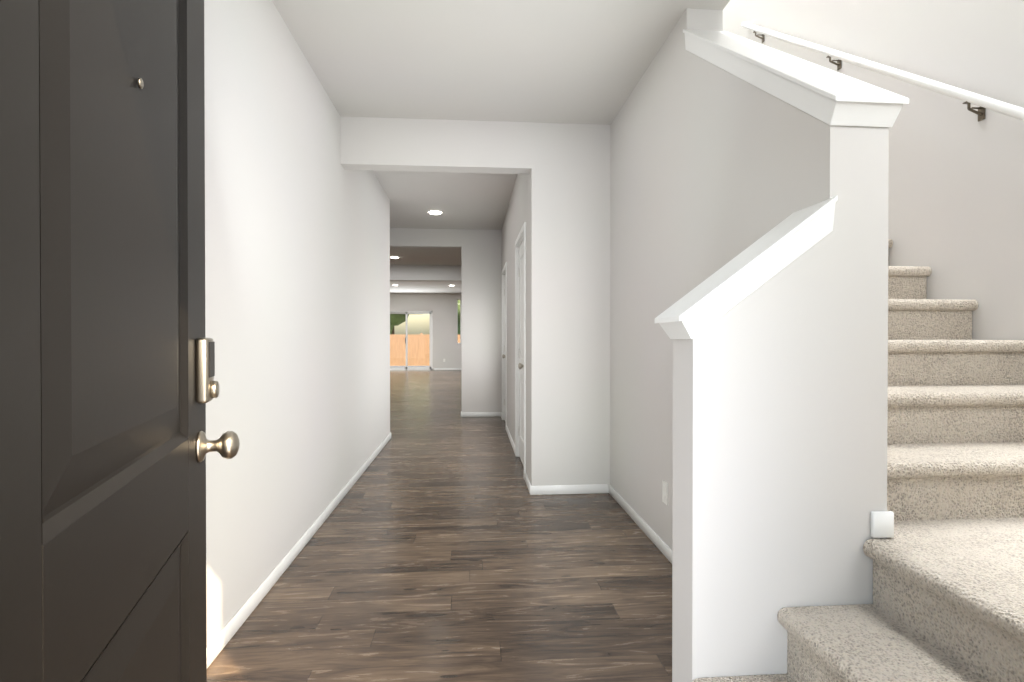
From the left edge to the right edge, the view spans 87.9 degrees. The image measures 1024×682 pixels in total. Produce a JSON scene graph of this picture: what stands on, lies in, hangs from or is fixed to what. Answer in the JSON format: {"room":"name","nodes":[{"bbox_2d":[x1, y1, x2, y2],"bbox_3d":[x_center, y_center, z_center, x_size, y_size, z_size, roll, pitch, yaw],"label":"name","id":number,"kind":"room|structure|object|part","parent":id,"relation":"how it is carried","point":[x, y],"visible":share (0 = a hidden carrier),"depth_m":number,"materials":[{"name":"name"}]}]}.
{"room":"entrance hallway","nodes":[
{"label":"entrance hallway","id":0,"kind":"room"},
{"bbox_2d":[204,0,389,646],"bbox_3d":[-1.230,-0.230,3.189,0.115,2.720,5.750,0,0,-4],"label":"wall","id":1,"kind":"structure","parent":0,"point":[297,272],"depth_m":2.56,"materials":[{"name":"paint"}]},
{"bbox_2d":[207,433,390,667],"bbox_3d":[-1.167,1.097,3.203,0.012,0.066,5.749,0,0,-4],"label":"baseboard","id":2,"kind":"structure","parent":1,"relation":"attached to","point":[221,640],"depth_m":2.49,"materials":[{"name":"white wood"}]},
{"bbox_2d":[390,293,461,369],"bbox_3d":[-1.447,-0.329,18.918,6.390,2.720,0.150,0,0,-4],"label":"wall","id":3,"kind":"structure","parent":0,"point":[445,326],"depth_m":18.76,"materials":[{"name":"paint"}]},
{"bbox_2d":[390,311,432,369],"bbox_3d":[-3.720,-0.018,18.730,1.830,2.100,0.120,0,0,-4],"label":"sliding glass door","id":4,"kind":"structure","parent":3,"relation":"in","point":[430,313],"depth_m":18.75,"materials":[{"name":"clear glass"}]},
{"bbox_2d":[434,368,461,369],"bbox_3d":[-2.154,0.999,18.791,1.200,0.066,0.012,0,0,-4],"label":"baseboard","id":5,"kind":"structure","parent":3,"relation":"attached to","point":[447,368],"depth_m":18.78,"materials":[{"name":"white wood"}]},
{"bbox_2d":[457,299,460,343],"bbox_3d":[-1.886,-0.699,18.877,0.150,1.580,0.100,0,0,-4],"label":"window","id":6,"kind":"structure","parent":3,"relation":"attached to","point":[458,322],"depth_m":18.83,"materials":[{"name":"white plastic"}]},
{"bbox_2d":[207,370,671,681],"bbox_3d":[-2.102,1.153,9.098,9.200,0.120,19.650,0,0,-4],"label":"floor","id":7,"kind":"structure","parent":0,"point":[442,545],"depth_m":2.50,"materials":[{"name":"brown wood"}]},
{"bbox_2d":[692,239,1023,681],"bbox_3d":[1.281,-0.388,2.801,1.751,3.040,4.589,0,0,-4],"label":"stairs","id":8,"kind":"object","parent":7,"relation":"on","point":[947,605],"visible":0.27,"depth_m":1.61,"materials":[{"name":"beige carpet"}]},
{"bbox_2d":[390,228,501,411],"bbox_3d":[-0.297,-0.259,7.789,5.800,2.720,0.120,0,0,-4],"label":"wall","id":9,"kind":"structure","parent":0,"point":[481,326],"depth_m":7.71,"materials":[{"name":"paint"}]},
{"bbox_2d":[462,412,500,416],"bbox_3d":[-0.448,1.069,7.719,0.568,0.066,0.012,0,0,-4],"label":"baseboard","id":10,"kind":"structure","parent":9,"relation":"attached to","point":[481,414],"depth_m":7.71,"materials":[{"name":"white wood"}]},
{"bbox_2d":[457,344,460,367],"bbox_3d":[-1.886,0.561,18.890,0.150,0.940,0.150,0,0,-4],"label":"wall","id":11,"kind":"structure","parent":0,"point":[458,355],"depth_m":18.82,"materials":[{"name":"paint"}]},
{"bbox_2d":[272,0,729,292],"bbox_3d":[-3.130,-1.779,9.427,7.203,0.300,18.800,0,0,-4],"label":"ceiling","id":12,"kind":"structure","parent":0,"point":[567,61],"depth_m":3.08,"materials":[{"name":"paint"}]},
{"bbox_2d":[390,265,461,281],"bbox_3d":[-2.292,-1.478,11.550,9.200,0.330,0.200,0,0,-4],"label":"beam","id":13,"kind":"structure","parent":12,"relation":"attached to","point":[452,273],"depth_m":11.49,"materials":[{"name":"paint"}]},
{"bbox_2d":[428,210,441,214],"bbox_3d":[-0.962,-1.603,6.636,0.184,0.016,0.184,0,0,-4],"label":"recessed light","id":14,"kind":"object","parent":12,"relation":"in","point":[435,212],"visible":1,"depth_m":6.60,"materials":[{"name":"white"}]},
{"bbox_2d":[501,174,529,478],"bbox_3d":[0.047,-0.247,5.885,0.115,2.720,3.730,0,0,-4],"label":"wall","id":15,"kind":"structure","parent":0,"point":[512,223],"depth_m":5.54,"materials":[{"name":"paint"}]},
{"bbox_2d":[502,275,504,419],"bbox_3d":[-0.096,0.092,7.027,0.105,2.003,0.778,0,0,-4],"label":"hall door","id":16,"kind":"structure","parent":15,"relation":"in","point":[503,355],"depth_m":7.37,"materials":[{"name":"white wood"}]},
{"bbox_2d":[502,262,506,424],"bbox_3d":[-0.048,0.063,7.022,0.128,2.085,0.900,0,0,-4],"label":"door frame","id":17,"kind":"structure","parent":15,"relation":"attached to","point":[504,270],"depth_m":6.63,"materials":[{"name":"white wood"}]},
{"bbox_2d":[506,425,514,452],"bbox_3d":[-0.016,1.080,5.883,0.012,0.066,1.360,0,0,-4],"label":"baseboard","id":18,"kind":"structure","parent":15,"relation":"attached to","point":[510,438],"depth_m":5.81,"materials":[{"name":"white wood"}]},
{"bbox_2d":[515,222,525,479],"bbox_3d":[0.128,0.078,4.739,0.128,2.085,0.900,0,0,-4],"label":"door frame","id":19,"kind":"structure","parent":15,"relation":"attached to","point":[521,237],"depth_m":5.12,"materials":[{"name":"white wood"}]},
{"bbox_2d":[518,240,523,465],"bbox_3d":[0.080,0.107,4.744,0.105,2.003,0.778,0,0,-4],"label":"hall door","id":20,"kind":"structure","parent":15,"relation":"in","point":[521,352],"depth_m":4.90,"materials":[{"name":"white wood"}]},
{"bbox_2d":[525,472,530,492],"bbox_3d":[0.122,1.091,4.083,0.012,0.066,0.390,0,0,-4],"label":"baseboard","id":21,"kind":"structure","parent":15,"relation":"attached to","point":[528,483],"depth_m":4.06,"materials":[{"name":"white wood"}]},
{"bbox_2d":[529,122,609,485],"bbox_3d":[0.429,-0.235,3.973,0.585,2.720,0.140,0,0,-4],"label":"wall","id":22,"kind":"structure","parent":0,"point":[569,384],"depth_m":3.90,"materials":[{"name":"paint"}]},
{"bbox_2d":[340,116,531,173],"bbox_3d":[-0.543,-1.427,3.891,1.365,0.335,0.140,0,0,-4],"label":"header","id":23,"kind":"object","parent":22,"relation":"attached to","point":[419,145],"visible":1,"depth_m":3.83,"materials":[{"name":"paint"}]},
{"bbox_2d":[530,484,608,494],"bbox_3d":[0.423,1.093,3.905,0.585,0.066,0.012,0,0,-4],"label":"baseboard","id":24,"kind":"structure","parent":22,"relation":"attached to","point":[569,489],"depth_m":3.90,"materials":[{"name":"white wood"}]},
{"bbox_2d":[610,8,888,605],"bbox_3d":[0.902,-0.228,2.801,0.178,2.720,2.550,0,0,-4],"label":"wall","id":25,"kind":"structure","parent":0,"point":[714,168],"depth_m":2.15,"materials":[{"name":"paint"}]},
{"bbox_2d":[609,484,671,563],"bbox_3d":[0.807,1.099,2.808,0.012,0.066,2.259,0,0,-4],"label":"baseboard","id":26,"kind":"structure","parent":25,"relation":"attached to","point":[663,547],"depth_m":3.13,"materials":[{"name":"white wood"}]},
{"bbox_2d":[662,480,667,504],"bbox_3d":[0.809,0.802,2.810,0.007,0.115,0.070,0,0,-4],"label":"outlet","id":27,"kind":"object","parent":25,"relation":"attached to","point":[664,492],"visible":1,"depth_m":2.80,"materials":[{"name":"white plastic"}]},
{"bbox_2d":[683,29,908,126],"bbox_3d":[0.963,-1.050,2.008,0.218,0.863,1.070,0,0,-4],"label":"trim","id":28,"kind":"structure","parent":25,"relation":"on","point":[827,96],"depth_m":1.70,"materials":[{"name":"white wood"}]},
{"bbox_2d":[870,511,893,537],"bbox_3d":[1.069,0.529,1.533,0.065,0.074,0.014,0,0,-4],"label":"trim","id":29,"kind":"structure","parent":25,"relation":"attached to","point":[882,524],"depth_m":1.53,"materials":[{"name":"white wood"}]},
{"bbox_2d":[672,233,829,681],"bbox_3d":[0.704,0.413,1.586,0.403,1.454,0.150,0,0,-4],"label":"wall","id":30,"kind":"structure","parent":0,"point":[750,545],"depth_m":1.51,"materials":[{"name":"paint"}]},
{"bbox_2d":[654,195,837,338],"bbox_3d":[0.682,-0.209,1.581,0.459,0.406,0.202,0,0,-4],"label":"trim","id":31,"kind":"structure","parent":30,"relation":"on","point":[735,281],"depth_m":1.50,"materials":[{"name":"white wood"}]},
{"bbox_2d":[723,0,1023,339],"bbox_3d":[2.216,-2.618,2.862,0.120,7.500,4.600,0,0,-4],"label":"wall","id":32,"kind":"structure","parent":0,"point":[956,200],"depth_m":2.65,"materials":[{"name":"paint"}]},
{"bbox_2d":[741,22,1023,121],"bbox_3d":[2.094,-1.604,3.084,0.087,2.174,2.892,0,0,-4],"label":"rail","id":33,"kind":"object","parent":32,"relation":"attached to","point":[984,102],"visible":1,"depth_m":2.79,"materials":[{"name":"white wood"}]},
{"bbox_3d":[-0.763,-2.602,0.251,0.600,7.500,0.150,0,0,-4],"label":"wall","id":34,"kind":"structure","parent":0,"visible":0},
{"bbox_2d":[0,0,239,681],"bbox_3d":[-0.571,0.124,0.779,0.201,2.018,0.912,0,0,-19],"label":"front door","id":35,"kind":"structure","parent":34,"relation":"in","point":[109,388],"depth_m":0.66,"materials":[{"name":"black"}]},
{"label":"panel","id":36,"kind":"part","parent":35,"relation":"part of","materials":[{"name":"black wood"}]},
{"label":"panel","id":37,"kind":"part","parent":35,"relation":"part of","materials":[{"name":"black wood"}]},
{"label":"knob","id":38,"kind":"part","parent":35,"relation":"part of","materials":[{"name":"silver metal"}]},
{"label":"handle","id":39,"kind":"part","parent":35,"relation":"part of","materials":[{"name":"silver metal"}]},
{"label":"panel","id":40,"kind":"part","parent":35,"relation":"part of","materials":[{"name":"grey metal"}]},
{"label":"knob","id":41,"kind":"part","parent":35,"relation":"part of","materials":[{"name":"silver metal"}]},
{"label":"knob","id":42,"kind":"part","parent":35,"relation":"part of","materials":[{"name":"silver metal"}]},
{"label":"outside","id":43,"kind":"structure","parent":0,"visible":0},
{"bbox_2d":[390,366,429,366],"bbox_3d":[-3.818,1.102,20.350,5.500,0.140,3.050,0,0,-4],"label":"patio","id":44,"kind":"structure","parent":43,"point":[410,366],"depth_m":21.36,"materials":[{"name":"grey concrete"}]},
{"bbox_3d":[-4.711,1.504,35.253,24.000,0.150,26.800,0,0,-4],"label":"ground","id":45,"kind":"structure","parent":43,"visible":0},
{"bbox_2d":[390,333,459,365],"bbox_3d":[-3.936,0.556,25.232,20.014,1.870,0.110,0,0,-4],"label":"fence","id":46,"kind":"object","parent":45,"relation":"on","point":[402,348],"depth_m":25.11,"materials":[{"name":"brown wood"}]},
{"bbox_3d":[-5.847,-3.558,33.028,7.720,10.000,5.304,0,0,-4],"label":"trees","id":47,"kind":"object","parent":45,"relation":"on","visible":0},
{"bbox_2d":[390,300,459,334],"bbox_3d":[-6.643,-5.047,33.395,14.369,11.383,11.694,0,0,-4],"label":"trees","id":48,"kind":"object","parent":47,"relation":"attached to","point":[400,317],"depth_m":30.12,"materials":[{"name":"green plant"}]}
]}

